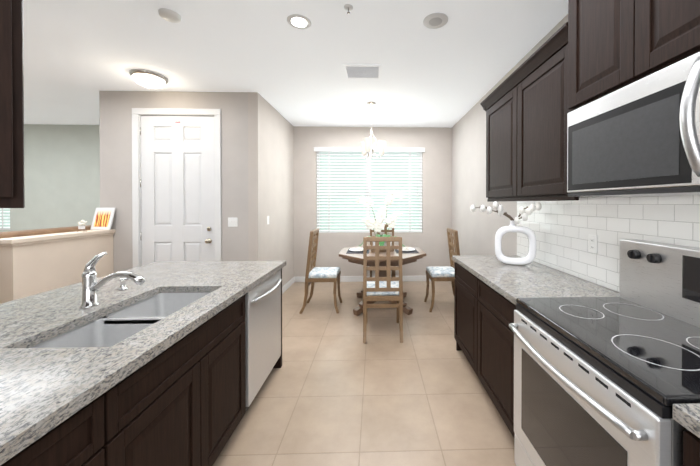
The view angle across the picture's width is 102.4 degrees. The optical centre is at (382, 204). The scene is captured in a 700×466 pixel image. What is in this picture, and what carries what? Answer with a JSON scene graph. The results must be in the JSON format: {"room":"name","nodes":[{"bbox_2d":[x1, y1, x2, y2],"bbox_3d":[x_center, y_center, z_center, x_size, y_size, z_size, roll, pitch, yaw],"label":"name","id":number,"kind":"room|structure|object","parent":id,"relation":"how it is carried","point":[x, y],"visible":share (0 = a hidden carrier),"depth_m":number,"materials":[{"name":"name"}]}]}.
{"room":"kitchen","nodes":[
{"label":"kitchen","id":0,"kind":"room"},
{"bbox_2d":[0,229,115,303],"bbox_3d":[-3.372,0.851,2.953,0.210,1.100,0.988,0,0,-2],"label":"wall","id":1,"kind":"structure","parent":0,"point":[33,265],"depth_m":2.77,"materials":[{"name":"beige paint"}]},
{"bbox_2d":[77,220,86,231],"bbox_3d":[-3.336,0.232,3.124,0.094,0.136,0.069,0,0,-2],"label":"figurine","id":2,"kind":"object","parent":1,"relation":"on","point":[80,224],"visible":1,"depth_m":3.10,"materials":[{"name":"white ceramic"}]},
{"bbox_2d":[91,208,115,229],"bbox_3d":[-3.391,0.175,3.403,0.250,0.282,0.082,0,0,4],"label":"framed art","id":3,"kind":"object","parent":1,"relation":"on","point":[103,218],"visible":0.98,"depth_m":3.39},
{"bbox_2d":[99,91,248,272],"bbox_3d":[-2.572,-0.003,3.526,1.800,2.800,0.120,0,0,-2],"label":"wall","id":4,"kind":"structure","parent":0,"point":[115,117],"depth_m":3.46,"materials":[{"name":"beige paint"}]},
{"bbox_2d":[132,108,220,267],"bbox_3d":[-2.537,0.105,3.516,1.070,2.585,0.133,0,0,-2],"label":"door frame","id":5,"kind":"structure","parent":4,"relation":"attached to","point":[137,113],"depth_m":3.45,"materials":[{"name":"white wood"}]},
{"bbox_2d":[140,116,214,265],"bbox_3d":[-2.541,0.143,3.468,0.915,2.494,0.109,0,0,-2],"label":"entry door","id":6,"kind":"structure","parent":4,"relation":"in","point":[177,182],"depth_m":3.48,"materials":[{"name":"white wood"}]},
{"bbox_2d":[228,217,237,226],"bbox_3d":[-1.861,0.213,3.479,0.116,0.115,0.016,0,0,-2],"label":"light switch","id":7,"kind":"object","parent":4,"relation":"attached to","point":[232,221],"visible":1,"depth_m":3.48,"materials":[{"name":"white plastic"}]},
{"bbox_2d":[0,124,451,276],"bbox_3d":[-3.395,-0.012,5.043,9.320,2.800,0.120,0,0,-2],"label":"wall","id":8,"kind":"structure","parent":0,"point":[431,240],"depth_m":5.04,"materials":[{"name":"beige paint"}]},
{"bbox_2d":[0,208,9,229],"bbox_3d":[-7.083,-0.296,4.930,1.140,1.470,0.097,0,0,-2],"label":"living room window","id":9,"kind":"structure","parent":8,"relation":"in","point":[4,218],"depth_m":4.93,"materials":[{"name":"white"}]},
{"bbox_2d":[295,276,430,281],"bbox_3d":[-0.129,1.338,5.075,2.930,0.100,0.017,0,0,-2],"label":"baseboard","id":10,"kind":"structure","parent":8,"relation":"attached to","point":[342,278],"depth_m":5.06,"materials":[{"name":"white wood"}]},
{"bbox_2d":[314,147,424,232],"bbox_3d":[-0.230,-0.265,5.098,1.990,1.545,0.145,0,0,-2],"label":"window blinds","id":11,"kind":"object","parent":8,"relation":"in","point":[347,177],"depth_m":5.13,"materials":[{"name":"white plastic"}]},
{"bbox_2d":[248,92,293,286],"bbox_3d":[-1.633,-0.007,4.263,0.120,2.800,1.540,0,0,-2],"label":"wall","id":12,"kind":"structure","parent":0,"point":[270,161],"depth_m":3.91,"materials":[{"name":"beige paint"}]},
{"bbox_2d":[282,277,294,293],"bbox_3d":[-1.566,1.343,4.246,0.017,0.100,1.514,0,0,-2],"label":"baseboard","id":13,"kind":"structure","parent":12,"relation":"attached to","point":[287,285],"depth_m":4.67,"materials":[{"name":"white wood"}]},
{"bbox_2d":[23,0,567,127],"bbox_3d":[-3.286,-1.438,1.136,9.560,0.100,7.920,0,0,-2],"label":"ceiling","id":14,"kind":"structure","parent":0,"point":[78,55],"depth_m":2.56,"materials":[{"name":"white paint"}]},
{"bbox_2d":[0,0,24,207],"bbox_3d":[-1.358,-0.686,0.663,0.340,1.393,0.620,0,0,38],"label":"upper cabinet","id":15,"kind":"object","parent":14,"relation":"attached to","point":[12,194],"visible":1,"depth_m":0.79,"materials":[{"name":"brown wood"}]},
{"bbox_2d":[129,69,167,88],"bbox_3d":[-2.529,-1.329,3.039,0.330,0.140,0.330,0,0,-2],"label":"ceiling light","id":16,"kind":"object","parent":14,"relation":"attached to","point":[148,79],"visible":1,"depth_m":2.96,"materials":[{"name":"white glass"}]},
{"bbox_2d":[158,8,180,22],"bbox_3d":[-1.551,-1.376,2.045,0.136,0.032,0.136,0,0,-2],"label":"smoke detector","id":17,"kind":"object","parent":14,"relation":"attached to","point":[169,15],"visible":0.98,"depth_m":2.02,"materials":[{"name":"white plastic"}]},
{"bbox_2d":[287,14,310,28],"bbox_3d":[-0.633,-1.391,2.131,0.180,0.004,0.180,0,0,-2],"label":"recessed light","id":18,"kind":"object","parent":14,"relation":"in","point":[298,21],"visible":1,"depth_m":2.12,"materials":[{"name":"white glass"}]},
{"bbox_2d":[344,4,352,13],"bbox_3d":[-0.238,-1.372,1.972,0.068,0.040,0.067,0,0,-2],"label":"sprinkler","id":19,"kind":"object","parent":14,"relation":"attached to","point":[348,7],"visible":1,"depth_m":1.97,"materials":[{"name":"silver metal"}]},
{"bbox_2d":[343,64,380,78],"bbox_3d":[-0.205,-1.391,2.933,0.380,0.014,0.310,0,0,-2],"label":"ceiling vent","id":20,"kind":"object","parent":14,"relation":"in","point":[361,71],"visible":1,"depth_m":2.92,"materials":[{"name":"white metal"}]},
{"bbox_2d":[360,101,385,158],"bbox_3d":[-0.127,-1.018,3.842,0.361,0.770,0.368,0,0,-2],"label":"pendant chandelier","id":21,"kind":"object","parent":14,"relation":"hanging from","point":[366,146],"visible":0.98,"depth_m":3.85,"materials":[{"name":"white glass"}]},
{"bbox_2d":[423,12,447,28],"bbox_3d":[0.403,-1.387,2.120,0.190,0.012,0.190,0,0,-2],"label":"recessed light","id":22,"kind":"object","parent":14,"relation":"in","point":[435,20],"visible":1,"depth_m":2.11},
{"bbox_2d":[213,281,515,465],"bbox_3d":[-3.286,1.462,1.154,9.560,0.100,7.920,0,0,-2],"label":"floor","id":23,"kind":"structure","parent":0,"point":[334,390],"depth_m":2.06,"materials":[{"name":"beige tile"}]},
{"bbox_2d":[0,225,90,238],"bbox_3d":[-3.970,0.832,2.742,0.962,1.140,2.840,0,0,-2],"label":"ledge","id":24,"kind":"object","parent":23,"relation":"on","point":[10,234],"depth_m":2.90,"materials":[{"name":"beige paint"}]},
{"bbox_2d":[1,373,132,465],"bbox_3d":[-1.111,0.982,0.452,0.590,0.868,0.884,0,0,-2],"label":"base cabinet","id":25,"kind":"object","parent":23,"relation":"on","point":[100,433],"depth_m":0.80,"materials":[{"name":"brown wood"}]},
{"bbox_2d":[97,314,216,452],"bbox_3d":[-1.642,0.980,0.842,0.450,0.868,3.170,0,0,-2],"label":"base cabinet","id":26,"kind":"object","parent":23,"relation":"on","point":[161,384],"depth_m":1.10,"materials":[{"name":"brown wood"}]},
{"bbox_2d":[0,261,285,465],"bbox_3d":[-1.363,0.524,0.867,1.110,0.040,3.210,0,0,-2],"label":"countertop","id":27,"kind":"structure","parent":26,"relation":"on","point":[43,391],"depth_m":1.08,"materials":[{"name":"stone"}]},
{"bbox_2d":[80,252,145,307],"bbox_3d":[-1.344,0.370,1.405,0.285,0.262,0.095,0,0,-2],"label":"kitchen faucet","id":28,"kind":"object","parent":27,"relation":"on","point":[91,285],"visible":1,"depth_m":1.38,"materials":[{"name":"silver metal"}]},
{"bbox_2d":[30,293,208,347],"bbox_3d":[-1.161,0.642,1.353,0.404,0.198,0.754,0,0,-2],"label":"double-bowl sink","id":29,"kind":"object","parent":27,"relation":"in","point":[113,328],"visible":0.17,"depth_m":1.34,"materials":[{"name":"metal"}]},
{"bbox_2d":[118,278,128,289],"bbox_3d":[-1.520,0.464,1.657,0.074,0.070,0.043,0,0,-2],"label":"soap dispenser","id":30,"kind":"object","parent":27,"relation":"on","point":[123,283],"visible":0.88,"depth_m":1.65,"materials":[{"name":"silver metal"}]},
{"bbox_2d":[239,269,281,422],"bbox_3d":[-1.118,0.974,2.090,0.628,0.865,0.615,0,0,-2],"label":"dishwasher","id":31,"kind":"object","parent":23,"relation":"on","point":[263,326],"visible":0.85,"depth_m":1.99,"materials":[{"name":"silver metal"}]},
{"bbox_2d":[300,228,341,313],"bbox_3d":[-0.820,0.868,3.800,0.507,1.069,0.420,0,0,-2],"label":"chair","id":32,"kind":"object","parent":23,"relation":"on","point":[314,274],"visible":1,"depth_m":3.62,"materials":[{"name":"brown wood"}]},
{"bbox_2d":[369,224,395,276],"bbox_3d":[-0.003,0.862,4.664,0.420,1.069,0.507,0,0,-2],"label":"chair","id":33,"kind":"object","parent":23,"relation":"on","point":[385,230],"visible":0.21,"depth_m":4.75,"materials":[{"name":"brown wood"}]},
{"bbox_2d":[339,244,425,315],"bbox_3d":[-0.002,1.014,3.904,1.150,0.759,1.150,0,0,-2],"label":"dining table","id":34,"kind":"object","parent":23,"relation":"on","point":[407,258],"visible":0.46,"depth_m":3.60,"materials":[{"name":"brown wood"}]},
{"bbox_2d":[346,247,368,253],"bbox_3d":[-0.331,0.611,3.872,0.300,0.048,0.420,0,0,-2],"label":"place setting","id":35,"kind":"object","parent":34,"relation":"on","point":[358,250],"visible":0.75,"depth_m":3.79,"materials":[{"name":"white ceramic"}]},
{"bbox_2d":[356,190,404,251],"bbox_3d":[-0.027,0.212,3.872,0.677,0.847,0.429,0,0,-2],"label":"centerpiece","id":36,"kind":"object","parent":34,"relation":"on","point":[377,224],"visible":0.94,"depth_m":3.86,"materials":[{"name":"white plant"}]},
{"bbox_2d":[395,246,418,252],"bbox_3d":[0.329,0.611,3.891,0.300,0.048,0.420,0,0,-2],"label":"place setting","id":37,"kind":"object","parent":34,"relation":"on","point":[405,249],"visible":0.81,"depth_m":3.81,"materials":[{"name":"white ceramic"}]},
{"bbox_2d":[363,237,402,342],"bbox_3d":[0.001,0.872,3.083,0.420,1.069,0.507,0,0,-2],"label":"chair","id":38,"kind":"object","parent":23,"relation":"on","point":[378,288],"visible":1,"depth_m":2.93,"materials":[{"name":"brown wood"}]},
{"bbox_2d":[424,228,459,311],"bbox_3d":[0.860,0.867,3.847,0.507,1.069,0.420,0,0,-2],"label":"chair","id":39,"kind":"object","parent":23,"relation":"on","point":[440,273],"visible":0.67,"depth_m":3.77,"materials":[{"name":"brown wood"}]},
{"bbox_2d":[454,262,515,437],"bbox_3d":[1.024,0.972,2.114,0.621,0.868,1.215,0,0,-2],"label":"base cabinet","id":40,"kind":"object","parent":23,"relation":"on","point":[483,320],"visible":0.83,"depth_m":1.92,"materials":[{"name":"brown wood"}]},
{"bbox_2d":[452,255,618,304],"bbox_3d":[1.016,0.516,2.117,0.636,0.040,1.243,0,0,-2],"label":"countertop","id":41,"kind":"structure","parent":40,"relation":"on","point":[512,283],"depth_m":1.85,"materials":[{"name":"stone"}]},
{"bbox_2d":[470,201,541,264],"bbox_3d":[1.005,0.231,2.316,0.534,0.526,0.178,0,0,20],"label":"ring vase","id":42,"kind":"object","parent":41,"relation":"on","point":[529,258],"visible":1,"depth_m":2.29,"materials":[{"name":"white ceramic"}]},
{"bbox_2d":[509,239,699,465],"bbox_3d":[0.994,0.797,1.109,0.730,1.230,0.760,0,0,-2],"label":"range","id":43,"kind":"object","parent":23,"relation":"on","point":[604,381],"visible":0.98,"depth_m":1.09,"materials":[{"name":"silver metal"}]},
{"bbox_2d":[683,431,699,465],"bbox_3d":[1.072,0.983,0.406,0.620,0.868,0.622,0,0,-2],"label":"base cabinet","id":44,"kind":"object","parent":23,"relation":"on","point":[691,448],"visible":0.77,"depth_m":0.67,"materials":[{"name":"brown wood"}]},
{"bbox_2d":[672,403,699,437],"bbox_3d":[1.075,0.529,0.026,0.636,0.040,1.393,0,0,-2],"label":"countertop","id":45,"kind":"structure","parent":44,"relation":"on","point":[686,416],"depth_m":0.69,"materials":[{"name":"stone"}]},
{"bbox_2d":[452,14,618,292],"bbox_3d":[1.432,0.011,1.277,0.120,2.800,7.920,0,0,-2],"label":"wall","id":46,"kind":"structure","parent":0,"point":[477,229],"depth_m":3.87,"materials":[{"name":"beige paint"}]},
{"bbox_2d":[480,22,578,201],"bbox_3d":[1.155,-0.504,2.106,0.382,0.950,1.210,0,0,-2],"label":"upper cabinet","id":47,"kind":"object","parent":46,"relation":"attached to","point":[524,105],"visible":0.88,"depth_m":1.88,"materials":[{"name":"brown wood"}]},
{"bbox_2d":[568,0,611,110],"bbox_3d":[1.177,-0.879,1.266,0.382,0.770,0.446,0,0,-2],"label":"upper cabinet","id":48,"kind":"object","parent":46,"relation":"attached to","point":[589,21],"depth_m":1.34,"materials":[{"name":"brown wood"}]},
{"bbox_2d":[517,195,699,291],"bbox_3d":[1.371,0.228,1.041,0.010,0.546,3.410,0,0,-2],"label":"tile backsplash","id":49,"kind":"structure","parent":46,"relation":"attached to","point":[561,230],"depth_m":1.71,"materials":[{"name":"white tile"}]},
{"bbox_2d":[588,234,596,253],"bbox_3d":[1.341,0.248,1.786,0.008,0.115,0.070,0,0,-2],"label":"outlet","id":50,"kind":"object","parent":49,"relation":"attached to","point":[592,243],"visible":1,"depth_m":1.78,"materials":[{"name":"white plastic"}]},
{"bbox_2d":[612,0,699,91],"bbox_3d":[1.187,-0.876,0.915,0.382,0.770,0.513,0,0,-2],"label":"upper cabinet","id":51,"kind":"object","parent":46,"relation":"attached to","point":[614,45],"depth_m":1.04,"materials":[{"name":"brown wood"}]},
{"bbox_2d":[567,52,699,196],"bbox_3d":[1.141,-0.263,1.107,0.466,0.440,0.756,0,0,-2],"label":"over-the-range microwave","id":52,"kind":"object","parent":51,"relation":"attached to","point":[640,137],"visible":1,"depth_m":1.07,"materials":[{"name":"silver metal"}]}
]}

